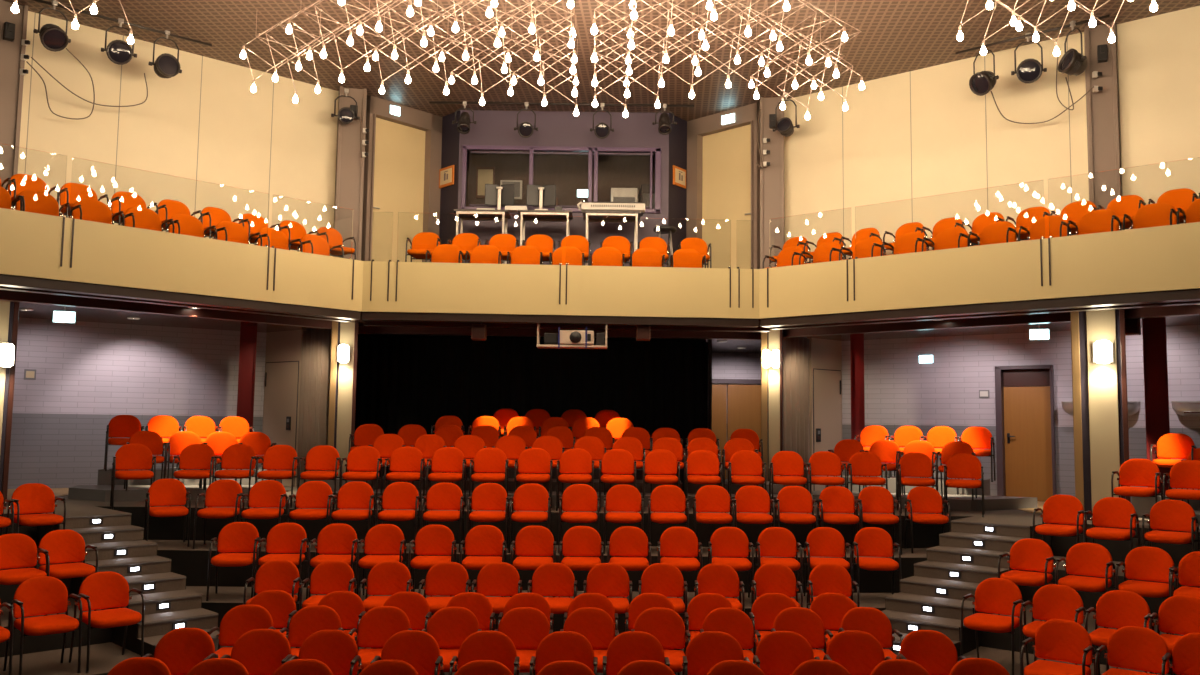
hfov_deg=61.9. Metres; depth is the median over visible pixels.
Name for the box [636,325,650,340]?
speaker
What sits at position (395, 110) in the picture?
exit sign
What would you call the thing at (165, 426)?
armchair
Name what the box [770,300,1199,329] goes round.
trim
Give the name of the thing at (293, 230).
armchair
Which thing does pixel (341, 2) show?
bulb socket
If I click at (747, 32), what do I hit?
bulb
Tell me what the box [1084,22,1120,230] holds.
steel pillar
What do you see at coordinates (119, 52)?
spotlight
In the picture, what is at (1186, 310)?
trim
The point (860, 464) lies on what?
armchair
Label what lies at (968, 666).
armchair
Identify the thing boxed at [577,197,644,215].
console
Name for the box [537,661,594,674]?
armchair
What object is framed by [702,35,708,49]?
bulb
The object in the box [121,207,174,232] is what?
armchair
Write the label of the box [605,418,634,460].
armchair
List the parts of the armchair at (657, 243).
backrest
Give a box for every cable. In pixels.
[26,48,94,119]
[31,57,147,106]
[360,98,363,157]
[756,109,763,168]
[990,86,1093,123]
[1056,55,1073,109]
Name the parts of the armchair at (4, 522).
backrest, seat, leg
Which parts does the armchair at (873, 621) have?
backrest, seat, armrest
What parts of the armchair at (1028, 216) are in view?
seat, backrest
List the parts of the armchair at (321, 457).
leg, seat, backrest, leg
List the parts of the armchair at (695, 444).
leg, backrest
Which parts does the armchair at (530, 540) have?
leg, seat, backrest, leg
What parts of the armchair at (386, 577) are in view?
seat, backrest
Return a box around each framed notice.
[439,165,454,187]
[673,165,685,188]
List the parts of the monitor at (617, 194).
edge trim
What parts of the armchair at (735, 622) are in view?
backrest, seat, leg, armrest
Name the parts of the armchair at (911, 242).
backrest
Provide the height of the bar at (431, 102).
0.040 m
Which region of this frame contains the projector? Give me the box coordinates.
[537,323,606,348]
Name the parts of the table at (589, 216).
leg, apron rail, leg, leg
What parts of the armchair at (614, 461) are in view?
leg, backrest, seat, leg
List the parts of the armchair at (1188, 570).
leg, seat, backrest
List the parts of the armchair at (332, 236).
backrest, seat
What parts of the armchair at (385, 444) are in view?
seat, backrest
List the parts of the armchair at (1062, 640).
leg, armrest, seat, backrest, leg, armrest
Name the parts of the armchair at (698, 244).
backrest, leg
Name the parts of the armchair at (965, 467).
leg, leg, seat, backrest, leg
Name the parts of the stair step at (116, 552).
lamp frame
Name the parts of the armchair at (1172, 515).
leg, seat, backrest, leg, leg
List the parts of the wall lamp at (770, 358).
lamp shade, plate, lamp shade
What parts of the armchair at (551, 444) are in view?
backrest, seat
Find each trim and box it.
[0,274,360,319]
[0,286,350,321]
[0,290,331,328]
[358,326,760,339]
[362,312,758,327]
[363,320,769,331]
[760,288,1199,326]
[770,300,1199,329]
[783,305,1199,337]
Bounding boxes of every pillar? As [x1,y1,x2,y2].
[0,0,27,189]
[0,301,19,506]
[326,321,357,476]
[333,86,366,260]
[760,96,784,268]
[761,329,782,480]
[1070,309,1130,519]
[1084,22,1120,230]
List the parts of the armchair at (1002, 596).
leg, armrest, leg, seat, backrest, leg, armrest, leg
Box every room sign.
[24,369,35,379]
[979,390,988,397]
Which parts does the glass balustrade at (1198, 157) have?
pane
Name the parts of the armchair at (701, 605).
leg, seat, backrest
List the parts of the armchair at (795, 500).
leg, leg, backrest, seat, leg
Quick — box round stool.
[653,225,675,254]
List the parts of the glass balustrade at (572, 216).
pane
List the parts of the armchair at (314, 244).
backrest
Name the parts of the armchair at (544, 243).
backrest, seat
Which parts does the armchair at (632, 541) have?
leg, backrest, seat, leg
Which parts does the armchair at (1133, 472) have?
leg, seat, backrest, leg, leg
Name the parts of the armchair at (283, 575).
leg, armrest, seat, backrest, leg, armrest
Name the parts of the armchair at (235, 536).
leg, leg, seat, backrest, leg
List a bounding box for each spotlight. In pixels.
[33,0,70,51]
[101,18,136,64]
[148,30,181,77]
[331,88,359,123]
[452,101,476,133]
[514,102,537,137]
[590,103,613,138]
[652,104,676,134]
[772,93,799,136]
[969,42,998,95]
[1011,33,1046,82]
[1058,21,1086,75]
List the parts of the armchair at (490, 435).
backrest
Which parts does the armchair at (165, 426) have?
backrest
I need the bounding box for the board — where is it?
[500,180,521,198]
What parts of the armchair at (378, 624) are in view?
armrest, seat, backrest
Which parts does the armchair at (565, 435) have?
backrest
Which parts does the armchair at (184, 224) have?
backrest, armrest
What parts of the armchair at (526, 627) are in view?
backrest, seat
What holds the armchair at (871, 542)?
on the floor at (226, 598)
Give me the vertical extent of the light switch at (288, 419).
0.240 m
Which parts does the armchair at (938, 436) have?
seat, backrest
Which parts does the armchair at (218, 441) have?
backrest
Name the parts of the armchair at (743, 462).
leg, leg, backrest, seat, leg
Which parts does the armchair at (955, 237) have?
backrest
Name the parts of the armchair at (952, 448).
leg, seat, leg, backrest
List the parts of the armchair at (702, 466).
leg, backrest, seat, leg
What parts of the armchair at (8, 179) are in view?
armrest, leg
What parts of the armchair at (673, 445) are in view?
backrest, leg, leg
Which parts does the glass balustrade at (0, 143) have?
pane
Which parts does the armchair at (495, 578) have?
backrest, seat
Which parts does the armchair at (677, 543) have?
leg, backrest, seat, leg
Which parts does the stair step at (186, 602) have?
lamp frame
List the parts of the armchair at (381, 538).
leg, leg, seat, backrest, leg, leg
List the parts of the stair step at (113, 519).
lamp frame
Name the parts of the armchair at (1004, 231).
backrest, armrest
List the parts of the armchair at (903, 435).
backrest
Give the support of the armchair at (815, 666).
on the floor
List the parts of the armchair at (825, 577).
leg, leg, backrest, leg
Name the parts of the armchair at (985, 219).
seat, backrest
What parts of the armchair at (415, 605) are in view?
backrest, armrest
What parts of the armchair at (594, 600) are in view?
backrest, leg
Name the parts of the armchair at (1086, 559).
leg, armrest, seat, backrest, leg, armrest, leg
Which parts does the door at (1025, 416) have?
handle, transom panel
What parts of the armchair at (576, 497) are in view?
leg, leg, seat, backrest, leg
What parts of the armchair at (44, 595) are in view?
leg, armrest, leg, backrest, seat frame, seat, leg, armrest, leg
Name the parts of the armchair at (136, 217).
backrest, armrest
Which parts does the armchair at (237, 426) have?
backrest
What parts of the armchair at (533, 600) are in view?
backrest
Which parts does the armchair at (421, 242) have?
leg, seat, backrest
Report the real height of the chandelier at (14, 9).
1.110 m
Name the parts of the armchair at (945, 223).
seat, backrest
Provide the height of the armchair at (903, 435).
0.825 m
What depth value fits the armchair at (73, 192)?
12.86 m
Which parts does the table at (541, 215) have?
leg, leg, apron rail, leg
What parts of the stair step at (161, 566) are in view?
lamp frame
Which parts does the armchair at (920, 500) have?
leg, leg, backrest, seat, leg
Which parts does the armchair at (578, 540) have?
leg, seat, backrest, leg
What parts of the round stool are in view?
leg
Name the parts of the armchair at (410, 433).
backrest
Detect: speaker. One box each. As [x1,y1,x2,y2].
[471,323,486,340]
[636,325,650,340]
[1125,319,1140,334]
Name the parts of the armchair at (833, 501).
leg, backrest, seat, leg, leg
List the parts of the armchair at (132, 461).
leg, leg, backrest, seat, leg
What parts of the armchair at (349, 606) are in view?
backrest, seat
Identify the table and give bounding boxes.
[453,209,510,263]
[517,210,572,245]
[583,211,640,265]
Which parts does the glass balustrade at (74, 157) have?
pane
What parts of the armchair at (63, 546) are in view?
backrest, seat, armrest, leg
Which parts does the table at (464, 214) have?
leg, leg, apron rail, leg, leg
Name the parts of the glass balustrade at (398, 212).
pane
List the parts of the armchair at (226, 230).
backrest, armrest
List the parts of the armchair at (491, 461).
leg, leg, seat, backrest, leg, leg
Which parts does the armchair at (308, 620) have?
armrest, seat, backrest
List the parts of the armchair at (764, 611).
seat, backrest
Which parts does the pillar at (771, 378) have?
panel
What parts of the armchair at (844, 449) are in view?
backrest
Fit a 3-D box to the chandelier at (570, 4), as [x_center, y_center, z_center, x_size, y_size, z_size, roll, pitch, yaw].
[-2.316,-3.917,12.236,4.495,1.130,3.739,1,-5,-7]
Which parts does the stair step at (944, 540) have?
lamp frame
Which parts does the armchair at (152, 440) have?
backrest, seat, leg, leg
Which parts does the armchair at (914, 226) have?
seat, backrest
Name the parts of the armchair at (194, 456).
leg, seat, backrest, leg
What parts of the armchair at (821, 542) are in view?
leg, leg, backrest, seat, leg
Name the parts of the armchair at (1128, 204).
backrest, seat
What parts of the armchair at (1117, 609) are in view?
leg, armrest, leg, seat, backrest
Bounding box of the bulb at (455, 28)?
[452,17,458,32]
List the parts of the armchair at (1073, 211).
seat, backrest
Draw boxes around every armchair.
[0,178,11,195]
[0,186,22,210]
[0,491,13,535]
[0,533,49,615]
[0,602,13,674]
[3,576,82,674]
[5,174,58,206]
[5,483,65,533]
[13,190,70,217]
[34,529,97,615]
[56,183,108,217]
[69,571,144,672]
[71,199,124,225]
[104,415,144,470]
[107,657,170,674]
[109,191,157,224]
[110,444,155,508]
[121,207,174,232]
[124,431,166,490]
[143,628,218,674]
[144,478,190,546]
[145,415,182,469]
[155,199,202,229]
[165,214,216,239]
[165,431,204,489]
[171,444,216,484]
[183,416,219,469]
[187,658,248,674]
[192,479,244,548]
[198,207,243,238]
[200,432,237,489]
[206,522,260,600]
[207,605,275,657]
[212,221,261,245]
[212,444,257,506]
[216,416,253,469]
[221,629,292,674]
[232,590,298,647]
[235,432,275,486]
[238,213,280,243]
[239,480,287,523]
[243,560,301,647]
[253,445,298,507]
[254,227,302,251]
[255,523,308,601]
[272,659,332,674]
[278,220,318,249]
[280,605,343,656]
[285,630,361,674]
[287,481,334,525]
[296,445,340,507]
[297,234,343,257]
[299,560,356,647]
[306,523,359,598]
[316,227,355,259]
[318,591,365,649]
[329,481,375,530]
[340,446,382,505]
[347,424,384,476]
[348,606,411,674]
[356,524,406,594]
[359,561,413,611]
[359,660,418,674]
[366,434,405,488]
[370,630,443,674]
[371,592,431,648]
[375,482,420,551]
[383,446,424,509]
[391,424,426,471]
[405,232,441,261]
[408,434,446,484]
[408,525,456,596]
[418,562,470,612]
[420,482,464,552]
[422,607,481,671]
[425,244,463,262]
[425,447,466,509]
[428,425,464,479]
[431,416,464,433]
[439,592,495,674]
[447,233,481,259]
[449,435,486,482]
[449,631,519,674]
[454,660,512,674]
[459,525,506,596]
[465,245,502,263]
[466,425,500,479]
[466,483,509,552]
[467,416,500,467]
[469,447,508,510]
[471,562,522,613]
[485,234,518,260]
[491,435,527,483]
[493,409,518,434]
[494,607,552,672]
[498,593,553,649]
[504,417,535,435]
[504,426,538,480]
[507,246,542,264]
[508,483,550,552]
[510,526,555,596]
[514,448,552,510]
[522,234,555,261]
[525,409,549,434]
[527,563,576,613]
[529,436,564,494]
[530,631,597,674]
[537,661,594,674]
[539,417,569,436]
[541,426,575,473]
[549,246,583,265]
[556,448,593,511]
[558,235,590,265]
[558,484,599,553]
[558,526,603,596]
[560,607,618,672]
[561,409,586,426]
[564,593,617,649]
[570,417,599,441]
[571,436,605,494]
[583,563,631,630]
[584,427,614,451]
[590,247,624,265]
[595,410,619,427]
[599,449,636,511]
[600,236,632,262]
[603,484,643,553]
[603,631,669,674]
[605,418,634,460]
[607,526,650,570]
[610,437,644,487]
[617,660,674,674]
[619,427,652,474]
[625,593,679,674]
[630,248,664,266]
[631,607,690,672]
[637,237,669,266]
[638,563,687,621]
[643,449,679,511]
[648,485,688,541]
[649,428,682,482]
[650,437,685,494]
[657,527,701,572]
[670,249,705,267]
[678,238,711,267]
[682,631,749,674]
[684,593,732,653]
[685,450,722,512]
[686,428,718,475]
[686,438,720,495]
[693,485,733,533]
[694,563,744,649]
[700,608,760,662]
[707,660,764,674]
[708,527,753,602]
[722,438,757,487]
[728,429,762,475]
[728,450,766,498]
[733,485,774,527]
[748,593,796,649]
[751,563,802,608]
[753,631,820,674]
[755,527,802,596]
[762,246,807,268]
[769,236,810,265]
[769,451,808,511]
[771,607,832,659]
[775,486,817,529]
[792,659,850,674]
[799,242,844,264]
[803,527,852,603]
[804,232,845,263]
[806,451,846,493]
[806,563,859,648]
[810,593,854,649]
[817,486,860,537]
[823,630,891,674]
[827,439,866,493]
[838,607,902,658]
[839,228,881,255]
[839,237,885,260]
[847,452,887,491]
[851,527,900,594]
[854,425,891,477]
[856,486,901,554]
[863,440,902,496]
[871,659,929,674]
[881,232,928,255]
[883,222,927,255]
[888,426,925,477]
[896,630,965,674]
[897,452,937,513]
[898,440,936,496]
[904,486,950,552]
[921,217,965,249]
[922,227,971,251]
[922,426,957,478]
[936,441,976,499]
[944,454,984,516]
[949,658,1009,674]
[957,427,995,481]
[961,212,1004,245]
[961,578,1028,674]
[968,221,1017,246]
[998,538,1055,620]
[1006,206,1050,241]
[1018,215,1071,240]
[1020,584,1089,674]
[1020,619,1095,674]
[1033,495,1087,543]
[1050,201,1096,234]
[1055,542,1115,627]
[1067,209,1121,235]
[1083,497,1139,550]
[1085,590,1156,674]
[1095,626,1173,674]
[1097,195,1145,229]
[1111,458,1162,503]
[1115,546,1177,633]
[1123,203,1179,229]
[1142,499,1199,551]
[1148,188,1197,223]
[1149,595,1199,674]
[1150,433,1199,493]
[1162,633,1199,674]
[1163,460,1199,499]
[1170,551,1199,634]
[1177,198,1199,223]
[1181,448,1199,503]
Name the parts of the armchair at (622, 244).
backrest, seat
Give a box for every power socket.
[19,69,27,74]
[20,54,28,60]
[21,39,29,45]
[763,150,769,154]
[763,161,769,166]
[1092,71,1101,77]
[1093,86,1102,91]
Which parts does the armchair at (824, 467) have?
leg, backrest, seat, leg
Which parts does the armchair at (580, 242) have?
backrest, seat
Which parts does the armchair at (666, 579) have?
backrest, seat, leg, leg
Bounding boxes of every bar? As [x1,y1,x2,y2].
[33,0,211,45]
[429,101,693,106]
[956,15,1109,54]
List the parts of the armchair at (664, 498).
leg, leg, backrest, seat, leg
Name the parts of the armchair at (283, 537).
leg, seat, backrest, leg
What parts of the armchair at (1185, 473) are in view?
leg, seat, backrest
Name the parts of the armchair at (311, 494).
leg, seat, backrest, leg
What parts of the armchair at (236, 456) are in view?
leg, seat, backrest, leg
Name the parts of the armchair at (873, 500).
leg, leg, backrest, seat, leg, leg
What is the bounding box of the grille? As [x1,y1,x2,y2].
[472,325,483,338]
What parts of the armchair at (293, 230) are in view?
backrest, seat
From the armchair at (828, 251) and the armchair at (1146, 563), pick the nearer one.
the armchair at (1146, 563)
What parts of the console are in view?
panel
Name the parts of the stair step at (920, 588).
lamp frame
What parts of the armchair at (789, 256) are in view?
backrest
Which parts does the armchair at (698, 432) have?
backrest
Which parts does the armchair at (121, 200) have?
armrest, seat, leg, backrest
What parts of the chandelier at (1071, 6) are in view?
lattice frame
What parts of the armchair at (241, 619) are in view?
armrest, seat, backrest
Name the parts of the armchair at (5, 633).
seat, armrest, leg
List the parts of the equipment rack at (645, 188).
edge trim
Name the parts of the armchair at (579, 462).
leg, leg, seat, backrest, leg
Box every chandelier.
[11,0,133,43]
[240,0,578,115]
[591,0,864,119]
[957,0,1157,55]
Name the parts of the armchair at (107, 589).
leg, armrest, leg, backrest, seat, leg, armrest, leg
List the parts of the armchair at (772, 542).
leg, leg, backrest, seat, leg, leg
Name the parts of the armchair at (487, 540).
leg, seat, backrest, leg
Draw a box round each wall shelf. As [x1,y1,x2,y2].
[1062,401,1140,415]
[1171,401,1199,416]
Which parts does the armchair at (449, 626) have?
seat, backrest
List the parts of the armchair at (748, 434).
backrest, leg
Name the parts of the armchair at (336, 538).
leg, seat, backrest, leg, leg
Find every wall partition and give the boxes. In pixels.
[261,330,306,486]
[808,338,842,492]
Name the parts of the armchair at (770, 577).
leg, leg, backrest, seat, leg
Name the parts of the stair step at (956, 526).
lamp frame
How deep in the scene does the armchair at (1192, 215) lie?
11.29 m
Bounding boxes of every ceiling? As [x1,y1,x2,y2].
[3,0,1199,176]
[6,290,1199,352]
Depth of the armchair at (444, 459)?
13.74 m
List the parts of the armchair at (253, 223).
seat, backrest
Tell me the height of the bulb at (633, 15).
0.177 m
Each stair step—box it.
[59,514,130,528]
[77,528,143,543]
[85,543,156,560]
[98,560,170,575]
[123,595,201,614]
[128,577,185,594]
[138,614,218,637]
[154,637,231,650]
[885,597,972,619]
[885,640,900,654]
[888,617,958,640]
[900,580,975,600]
[914,564,997,582]
[927,549,1008,567]
[939,534,1016,551]
[951,521,1029,537]
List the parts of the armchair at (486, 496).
leg, seat, backrest, leg, leg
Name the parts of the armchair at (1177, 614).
leg, armrest, seat, backrest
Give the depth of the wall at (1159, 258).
12.10 m
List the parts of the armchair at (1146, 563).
leg, seat, backrest, leg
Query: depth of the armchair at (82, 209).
12.10 m
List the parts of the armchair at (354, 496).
leg, seat, backrest, leg, leg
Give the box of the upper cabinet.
[476,167,494,198]
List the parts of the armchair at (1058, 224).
armrest, backrest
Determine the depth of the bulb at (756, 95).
13.29 m
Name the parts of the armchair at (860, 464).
leg, backrest, seat, leg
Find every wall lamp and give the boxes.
[0,343,14,366]
[337,344,349,362]
[763,350,778,367]
[1092,340,1113,363]
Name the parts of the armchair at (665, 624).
backrest, seat, armrest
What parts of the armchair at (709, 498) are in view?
leg, backrest, seat, leg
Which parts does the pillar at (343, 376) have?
panel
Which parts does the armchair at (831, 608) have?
seat, backrest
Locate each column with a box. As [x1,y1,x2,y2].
[236,325,256,438]
[850,334,864,446]
[1142,317,1171,492]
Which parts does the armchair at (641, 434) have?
backrest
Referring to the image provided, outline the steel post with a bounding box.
[707,339,711,430]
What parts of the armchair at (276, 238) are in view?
backrest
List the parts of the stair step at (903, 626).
lamp frame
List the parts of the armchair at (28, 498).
leg, leg, backrest, seat, leg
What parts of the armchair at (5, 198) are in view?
backrest, armrest, leg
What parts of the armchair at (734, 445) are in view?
leg, backrest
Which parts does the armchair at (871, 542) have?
leg, leg, backrest, seat, leg, leg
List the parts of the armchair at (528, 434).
backrest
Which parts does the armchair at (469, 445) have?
seat, backrest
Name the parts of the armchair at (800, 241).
leg, backrest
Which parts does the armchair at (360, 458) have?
leg, seat, backrest, leg, leg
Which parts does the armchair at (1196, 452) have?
backrest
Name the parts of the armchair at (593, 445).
backrest, seat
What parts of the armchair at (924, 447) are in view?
backrest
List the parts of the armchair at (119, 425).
leg, leg, seat, backrest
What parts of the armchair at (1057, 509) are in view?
leg, seat, backrest, leg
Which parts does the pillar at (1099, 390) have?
panel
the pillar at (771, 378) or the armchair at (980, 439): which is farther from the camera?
the pillar at (771, 378)
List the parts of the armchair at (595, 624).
backrest, seat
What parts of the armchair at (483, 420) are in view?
backrest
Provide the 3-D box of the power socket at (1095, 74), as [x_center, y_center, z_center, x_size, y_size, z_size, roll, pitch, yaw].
[6.692,-3.541,13.457,0.110,0.080,0.065,1,-5,0]
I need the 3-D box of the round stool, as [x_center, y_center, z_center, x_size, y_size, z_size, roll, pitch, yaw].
[1.069,-1.435,16.488,0.380,0.786,0.380,1,-5,0]
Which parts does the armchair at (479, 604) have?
backrest, leg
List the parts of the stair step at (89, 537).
lamp frame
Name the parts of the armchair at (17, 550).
backrest, seat, armrest, leg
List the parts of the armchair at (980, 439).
backrest, seat, leg, leg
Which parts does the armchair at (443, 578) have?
seat, backrest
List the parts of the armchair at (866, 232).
seat, backrest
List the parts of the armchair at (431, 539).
leg, leg, seat, backrest, leg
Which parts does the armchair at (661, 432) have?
backrest, leg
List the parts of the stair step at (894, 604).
lamp frame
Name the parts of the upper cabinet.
edge trim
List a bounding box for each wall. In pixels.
[0,208,362,311]
[8,317,265,488]
[18,11,338,251]
[329,192,1121,479]
[354,335,705,471]
[362,261,758,318]
[439,110,459,243]
[458,110,668,266]
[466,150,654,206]
[668,113,686,266]
[759,222,1199,318]
[784,6,1199,262]
[842,325,1199,503]
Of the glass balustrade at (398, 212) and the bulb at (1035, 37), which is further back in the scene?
the glass balustrade at (398, 212)
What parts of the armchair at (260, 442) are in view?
backrest, seat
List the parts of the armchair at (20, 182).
leg, backrest, leg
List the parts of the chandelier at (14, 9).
lattice frame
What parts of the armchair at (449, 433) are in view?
backrest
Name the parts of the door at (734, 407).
frame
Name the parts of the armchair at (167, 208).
leg, backrest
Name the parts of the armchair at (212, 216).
leg, seat, backrest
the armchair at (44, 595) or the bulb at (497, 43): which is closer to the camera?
the armchair at (44, 595)
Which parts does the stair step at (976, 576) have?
lamp frame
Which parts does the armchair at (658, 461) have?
leg, backrest, seat, leg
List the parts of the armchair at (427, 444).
seat, backrest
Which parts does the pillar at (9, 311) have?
panel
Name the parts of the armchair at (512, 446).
backrest, seat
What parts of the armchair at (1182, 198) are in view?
backrest, seat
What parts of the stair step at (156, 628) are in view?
lamp frame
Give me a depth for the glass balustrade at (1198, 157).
11.66 m
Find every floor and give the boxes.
[0,480,1199,543]
[0,518,1197,554]
[0,540,1199,590]
[0,562,1166,605]
[0,574,1159,619]
[0,586,1182,654]
[0,616,1176,674]
[0,642,1168,674]
[7,488,68,499]
[29,529,1184,568]
[358,671,681,674]
[1018,501,1044,512]
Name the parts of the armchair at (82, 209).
armrest, backrest, armrest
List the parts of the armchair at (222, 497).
leg, leg, seat, backrest, leg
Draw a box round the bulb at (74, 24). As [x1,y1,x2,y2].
[71,14,78,28]
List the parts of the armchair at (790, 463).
leg, leg, backrest, seat, leg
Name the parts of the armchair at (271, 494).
leg, seat, backrest, leg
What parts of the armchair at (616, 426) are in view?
backrest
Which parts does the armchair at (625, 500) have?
leg, seat, backrest, leg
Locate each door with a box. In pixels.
[263,361,298,486]
[361,95,441,261]
[686,103,759,268]
[712,379,760,478]
[813,368,840,490]
[995,365,1056,501]
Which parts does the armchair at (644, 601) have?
backrest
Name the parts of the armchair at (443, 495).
leg, seat, backrest, leg, leg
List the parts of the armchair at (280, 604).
backrest, leg, armrest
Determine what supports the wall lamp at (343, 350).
attached to the pillar at (343, 376)
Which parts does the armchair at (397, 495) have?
leg, seat, backrest, leg, leg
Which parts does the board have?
edge trim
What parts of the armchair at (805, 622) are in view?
backrest, seat, armrest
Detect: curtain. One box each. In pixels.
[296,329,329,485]
[356,337,707,476]
[783,337,809,491]
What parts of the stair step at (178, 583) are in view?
lamp frame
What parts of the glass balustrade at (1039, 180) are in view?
pane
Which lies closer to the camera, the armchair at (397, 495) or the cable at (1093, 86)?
the armchair at (397, 495)
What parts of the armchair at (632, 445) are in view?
backrest, seat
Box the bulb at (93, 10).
[90,0,97,14]
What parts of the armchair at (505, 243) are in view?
backrest, seat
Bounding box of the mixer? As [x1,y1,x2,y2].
[505,206,527,212]
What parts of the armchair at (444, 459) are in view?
leg, seat, backrest, leg, leg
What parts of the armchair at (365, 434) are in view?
backrest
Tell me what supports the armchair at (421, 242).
on the floor
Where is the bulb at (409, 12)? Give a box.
[406,1,413,16]
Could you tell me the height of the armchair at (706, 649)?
0.825 m
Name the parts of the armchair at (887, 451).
backrest, seat, leg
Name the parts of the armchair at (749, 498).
leg, backrest, seat, leg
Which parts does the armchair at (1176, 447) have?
seat, backrest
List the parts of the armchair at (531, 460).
leg, seat, backrest, leg, leg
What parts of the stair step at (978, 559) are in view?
lamp frame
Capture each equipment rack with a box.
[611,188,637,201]
[640,184,654,208]
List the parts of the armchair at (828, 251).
backrest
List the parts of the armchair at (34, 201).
backrest, armrest, leg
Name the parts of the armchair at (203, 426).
backrest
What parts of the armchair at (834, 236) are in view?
seat, backrest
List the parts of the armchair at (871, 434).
backrest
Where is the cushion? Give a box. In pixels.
[653,225,675,233]
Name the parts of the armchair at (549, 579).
backrest, seat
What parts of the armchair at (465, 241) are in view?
backrest, seat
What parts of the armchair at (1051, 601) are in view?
leg, armrest, seat, backrest, armrest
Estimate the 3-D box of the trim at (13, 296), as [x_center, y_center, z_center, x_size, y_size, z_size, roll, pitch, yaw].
[-7.600,-0.532,12.898,0.160,0.119,9.463,-4,-7,44]
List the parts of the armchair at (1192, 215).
leg, armrest, backrest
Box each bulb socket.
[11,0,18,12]
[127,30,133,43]
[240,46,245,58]
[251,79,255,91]
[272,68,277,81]
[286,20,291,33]
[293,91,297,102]
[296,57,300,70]
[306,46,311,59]
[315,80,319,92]
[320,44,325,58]
[338,0,344,4]
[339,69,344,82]
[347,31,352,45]
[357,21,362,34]
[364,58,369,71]
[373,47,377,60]
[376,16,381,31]
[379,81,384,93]
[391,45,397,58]
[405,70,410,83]
[415,0,420,5]
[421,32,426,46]
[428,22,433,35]
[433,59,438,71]
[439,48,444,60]
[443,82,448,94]
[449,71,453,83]
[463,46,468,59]
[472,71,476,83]
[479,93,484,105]
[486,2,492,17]
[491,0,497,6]
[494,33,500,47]
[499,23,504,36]
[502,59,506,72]
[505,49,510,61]
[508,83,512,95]
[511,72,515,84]
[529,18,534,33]
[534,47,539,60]
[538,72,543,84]
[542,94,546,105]
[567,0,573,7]
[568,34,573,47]
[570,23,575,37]
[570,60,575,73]
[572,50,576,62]
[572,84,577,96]
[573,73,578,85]
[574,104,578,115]
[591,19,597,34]
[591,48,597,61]
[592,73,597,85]
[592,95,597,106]
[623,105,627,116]
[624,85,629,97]
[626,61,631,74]
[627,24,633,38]
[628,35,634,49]
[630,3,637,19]
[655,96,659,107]
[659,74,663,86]
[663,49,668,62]
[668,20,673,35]
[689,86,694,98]
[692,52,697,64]
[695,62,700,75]
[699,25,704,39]
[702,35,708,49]
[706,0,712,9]
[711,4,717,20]
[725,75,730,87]
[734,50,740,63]
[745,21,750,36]
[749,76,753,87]
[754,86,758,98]
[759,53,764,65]
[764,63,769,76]
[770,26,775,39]
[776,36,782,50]
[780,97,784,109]
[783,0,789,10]
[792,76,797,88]
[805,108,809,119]
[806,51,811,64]
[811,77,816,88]
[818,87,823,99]
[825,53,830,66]
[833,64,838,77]
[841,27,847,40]
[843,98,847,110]
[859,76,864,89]
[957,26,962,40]
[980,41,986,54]
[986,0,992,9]
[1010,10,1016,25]
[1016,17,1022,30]
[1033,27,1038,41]
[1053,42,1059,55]
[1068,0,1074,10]
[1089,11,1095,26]
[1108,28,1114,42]
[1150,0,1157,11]
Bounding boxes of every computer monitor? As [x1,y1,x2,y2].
[485,184,513,209]
[526,184,555,208]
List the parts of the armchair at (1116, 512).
leg, seat, seat frame, backrest, leg, leg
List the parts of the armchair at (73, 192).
seat, leg, backrest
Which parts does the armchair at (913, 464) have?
leg, leg, backrest, seat, leg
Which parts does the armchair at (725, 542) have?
leg, backrest, seat, leg, leg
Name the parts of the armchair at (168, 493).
leg, leg, backrest, seat, leg, leg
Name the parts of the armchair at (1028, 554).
leg, armrest, seat, backrest, leg, armrest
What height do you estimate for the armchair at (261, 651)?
0.825 m
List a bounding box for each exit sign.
[52,307,75,323]
[390,105,400,116]
[577,189,587,197]
[721,113,735,125]
[919,355,932,362]
[1029,324,1049,340]
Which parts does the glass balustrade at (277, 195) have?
pane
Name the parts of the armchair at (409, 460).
leg, seat, backrest, leg, leg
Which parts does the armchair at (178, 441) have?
leg, seat, backrest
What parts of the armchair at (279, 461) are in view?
leg, seat, backrest, leg, leg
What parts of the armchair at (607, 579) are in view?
backrest, seat, leg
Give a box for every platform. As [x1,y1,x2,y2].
[68,485,252,501]
[97,467,281,484]
[322,477,782,493]
[332,489,777,508]
[395,467,688,479]
[813,491,1037,510]
[826,475,989,495]
[1132,493,1199,518]
[1194,510,1199,525]
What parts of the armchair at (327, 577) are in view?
leg, seat, backrest, armrest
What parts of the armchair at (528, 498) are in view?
leg, leg, seat, backrest, leg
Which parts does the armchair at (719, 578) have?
backrest, seat, leg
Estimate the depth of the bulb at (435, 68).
12.51 m
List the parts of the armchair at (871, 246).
backrest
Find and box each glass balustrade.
[0,143,66,266]
[70,157,269,289]
[271,195,353,299]
[370,236,390,300]
[395,212,562,303]
[566,216,730,307]
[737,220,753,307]
[767,208,850,306]
[853,180,1044,300]
[1048,157,1199,285]

